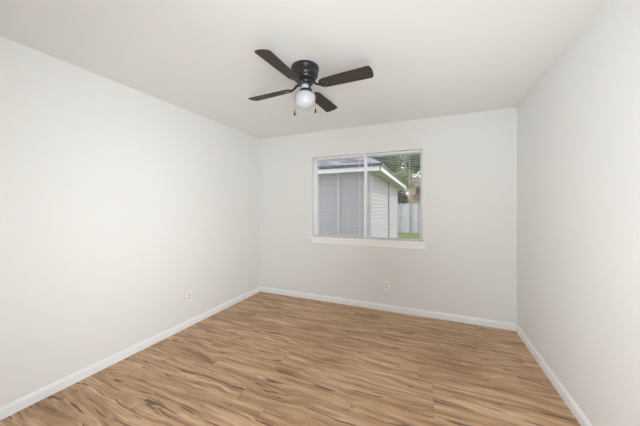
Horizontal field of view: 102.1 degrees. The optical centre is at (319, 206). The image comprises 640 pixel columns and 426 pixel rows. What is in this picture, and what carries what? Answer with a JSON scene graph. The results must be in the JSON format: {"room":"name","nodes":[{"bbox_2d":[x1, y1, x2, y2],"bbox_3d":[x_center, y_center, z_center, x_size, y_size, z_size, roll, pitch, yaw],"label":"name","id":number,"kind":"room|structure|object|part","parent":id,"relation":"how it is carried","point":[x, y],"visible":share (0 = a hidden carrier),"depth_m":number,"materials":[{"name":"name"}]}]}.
{"room":"empty bedroom","nodes":[
{"label":"empty bedroom","id":0,"kind":"room"},
{"bbox_2d":[0,36,259,406],"bbox_3d":[-1.736,0.130,2.548,0.160,2.440,3.560,0,0,23],"label":"wall","id":1,"kind":"structure","parent":0,"point":[118,202],"depth_m":2.15,"materials":[{"name":"paint"}]},
{"bbox_2d":[0,286,259,419],"bbox_3d":[-1.656,1.311,2.513,0.015,0.078,3.560,0,0,23],"label":"baseboard","id":2,"kind":"structure","parent":1,"relation":"attached to","point":[6,410],"depth_m":2.15,"materials":[{"name":"white paint"}]},
{"bbox_2d":[186,290,191,301],"bbox_3d":[-1.481,1.012,2.930,0.009,0.115,0.070,0,0,23],"label":"wall outlet","id":3,"kind":"object","parent":1,"relation":"attached to","point":[189,293],"visible":1,"depth_m":2.92,"materials":[{"name":"plastic"}]},
{"bbox_2d":[0,292,580,425],"bbox_3d":[-0.348,1.450,1.285,3.705,0.200,5.110,0,0,23],"label":"floor","id":4,"kind":"structure","parent":0,"point":[264,359],"depth_m":2.06,"materials":[{"name":"brown wood"}]},
{"bbox_2d":[0,0,608,138],"bbox_3d":[-0.348,-1.215,1.285,3.705,0.250,5.110,0,0,23],"label":"ceiling","id":5,"kind":"structure","parent":0,"point":[426,58],"depth_m":1.78,"materials":[{"name":"paint"}]},
{"bbox_2d":[248,49,373,115],"bbox_3d":[-0.117,-0.902,2.019,0.818,0.376,0.818,0,0,-19],"label":"ceiling fan","id":6,"kind":"object","parent":5,"relation":"hanging from","point":[304,72],"visible":1,"depth_m":1.94,"materials":[{"name":"black metal"}]},
{"bbox_3d":[-0.409,-0.935,2.171,0.413,0.031,0.127,0,0,23],"label":"blade","id":7,"kind":"part","parent":6,"relation":"part of","materials":[{"name":"brown wood"}]},
{"bbox_3d":[-0.269,-0.935,1.727,0.127,0.031,0.413,0,0,23],"label":"blade","id":8,"kind":"part","parent":6,"relation":"part of","materials":[{"name":"brown wood"}]},
{"bbox_3d":[-0.117,-0.829,2.019,0.158,0.124,0.158,0,0,23],"label":"lamp shade","id":9,"kind":"part","parent":6,"relation":"part of","materials":[{"name":"white glass"}]},
{"bbox_3d":[0.036,-0.935,2.312,0.127,0.031,0.413,0,0,23],"label":"blade","id":10,"kind":"part","parent":6,"relation":"part of","materials":[{"name":"brown wood"}]},
{"bbox_3d":[0.176,-0.935,1.867,0.413,0.031,0.127,0,0,23],"label":"blade","id":11,"kind":"part","parent":6,"relation":"part of","materials":[{"name":"brown wood"}]},
{"bbox_2d":[260,107,516,323],"bbox_3d":[0.625,0.130,3.561,3.705,2.440,0.160,0,0,23],"label":"wall","id":12,"kind":"structure","parent":0,"point":[467,266],"depth_m":3.17,"materials":[{"name":"paint"}]},
{"bbox_2d":[308,150,427,249],"bbox_3d":[0.598,-0.099,3.538,1.617,1.247,0.187,0,0,23],"label":"window","id":13,"kind":"structure","parent":12,"relation":"in","point":[373,242],"depth_m":3.53,"materials":[{"name":"plastic"}]},
{"bbox_2d":[316,154,363,237],"bbox_3d":[0.274,-0.149,3.703,0.724,1.145,0.029,0,0,23],"label":"mini blind","id":14,"kind":"object","parent":13,"relation":"attached to","point":[350,156],"visible":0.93,"depth_m":3.71,"materials":[{"name":"white plastic"}]},
{"bbox_3d":[-0.009,-0.139,3.823,0.010,1.115,0.029,0,0,23],"label":"ladder cord","id":15,"kind":"part","parent":14,"relation":"part of","materials":[{"name":"white fabric"}]},
{"bbox_3d":[0.274,-0.709,3.703,0.724,0.026,0.025,0,0,23],"label":"head rail","id":16,"kind":"part","parent":14,"relation":"part of","materials":[{"name":"white metal"}]},
{"bbox_3d":[0.274,0.418,3.703,0.724,0.010,0.022,0,0,23],"label":"rail","id":17,"kind":"part","parent":14,"relation":"part of","materials":[{"name":"white plastic"}]},
{"bbox_3d":[0.588,0.437,3.515,1.617,0.024,0.137,0,0,23],"label":"sill","id":18,"kind":"part","parent":13,"relation":"part of","materials":[{"name":"white paint"}]},
{"bbox_2d":[367,150,421,240],"bbox_3d":[0.966,-0.149,3.406,0.702,1.145,0.029,0,0,23],"label":"mini blind","id":19,"kind":"object","parent":13,"relation":"attached to","point":[412,151],"visible":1,"depth_m":3.41,"materials":[{"name":"white plastic"}]},
{"bbox_3d":[0.707,-0.139,3.517,0.010,1.115,0.029,0,0,23],"label":"ladder cord","id":20,"kind":"part","parent":19,"relation":"part of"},
{"bbox_3d":[0.966,-0.709,3.406,0.702,0.026,0.025,0,0,23],"label":"head rail","id":21,"kind":"part","parent":19,"relation":"part of","materials":[{"name":"white metal"}]},
{"bbox_3d":[0.966,0.418,3.406,0.702,0.010,0.022,0,0,23],"label":"rail","id":22,"kind":"part","parent":19,"relation":"part of","materials":[{"name":"white plastic"}]},
{"bbox_2d":[384,281,388,289],"bbox_3d":[0.865,1.022,3.366,0.070,0.115,0.009,0,0,23],"label":"wall outlet","id":23,"kind":"object","parent":12,"relation":"attached to","point":[386,283],"visible":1,"depth_m":3.36,"materials":[{"name":"plastic"}]},
{"bbox_2d":[260,286,515,330],"bbox_3d":[0.590,1.311,3.481,3.355,0.078,0.015,0,0,23],"label":"baseboard","id":24,"kind":"structure","parent":12,"relation":"attached to","point":[417,312],"depth_m":3.29,"materials":[{"name":"white paint"}]},
{"bbox_2d":[517,0,639,425],"bbox_3d":[1.523,0.130,1.154,0.160,2.440,3.560,0,0,23],"label":"wall","id":25,"kind":"structure","parent":0,"point":[578,128],"depth_m":1.53,"materials":[{"name":"paint"}]},
{"bbox_2d":[516,324,592,425],"bbox_3d":[1.443,1.311,1.188,0.015,0.078,3.560,0,0,23],"label":"baseboard","id":26,"kind":"structure","parent":25,"relation":"attached to","point":[576,411],"depth_m":1.91,"materials":[{"name":"white paint"}]},
{"label":"outside","id":27,"kind":"structure","parent":0,"visible":0},
{"bbox_2d":[398,214,419,238],"bbox_3d":[12.506,1.740,29.249,60.000,0.300,56.380,0,0,23],"label":"ground","id":28,"kind":"structure","parent":27,"point":[399,214],"depth_m":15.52,"materials":[{"name":"green plant"}]},
{"bbox_2d":[318,158,406,237],"bbox_3d":[-2.841,-0.800,11.871,12.441,4.780,7.133,0,0,23],"label":"house","id":29,"kind":"structure","parent":28,"relation":"on","point":[345,200],"depth_m":6.99,"materials":[{"name":"paint"}]},
{"bbox_2d":[370,155,407,173],"bbox_3d":[4.781,-2.309,21.394,4.605,7.820,3.151,0,0,23],"label":"leafy tree","id":30,"kind":"object","parent":28,"relation":"on","point":[388,157],"visible":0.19,"depth_m":20.57,"materials":[{"name":"green plant"}]},
{"bbox_2d":[398,189,409,206],"bbox_3d":[5.164,0.201,16.467,0.972,2.783,1.117,0,0,-30],"label":"shrub","id":31,"kind":"object","parent":28,"relation":"on","point":[399,191],"visible":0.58,"depth_m":16.19,"materials":[{"name":"green plant"}]},
{"bbox_2d":[394,169,414,228],"bbox_3d":[5.665,-0.545,18.440,2.065,4.278,1.411,0,0,23],"label":"leafy tree","id":32,"kind":"object","parent":28,"relation":"on","point":[409,174],"visible":0.35,"depth_m":18.06,"materials":[{"name":"green plant"}]},
{"bbox_2d":[398,203,419,232],"bbox_3d":[5.072,0.680,15.748,15.215,1.820,0.160,0,0,23],"label":"fence","id":33,"kind":"object","parent":28,"relation":"on","point":[408,207],"visible":0.07,"depth_m":15.55,"materials":[{"name":"grey wood"}]},
{"bbox_2d":[399,154,419,176],"bbox_3d":[9.355,-2.520,24.302,4.969,8.283,2.150,0,0,28],"label":"leafy tree","id":34,"kind":"object","parent":28,"relation":"on","point":[415,155],"visible":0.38,"depth_m":24.07,"materials":[{"name":"green plant"}]},
{"bbox_2d":[408,177,419,203],"bbox_3d":[14.196,-0.980,29.005,8.300,5.140,6.300,0,0,23],"label":"house","id":35,"kind":"structure","parent":28,"relation":"on","point":[414,197],"depth_m":28.22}
]}

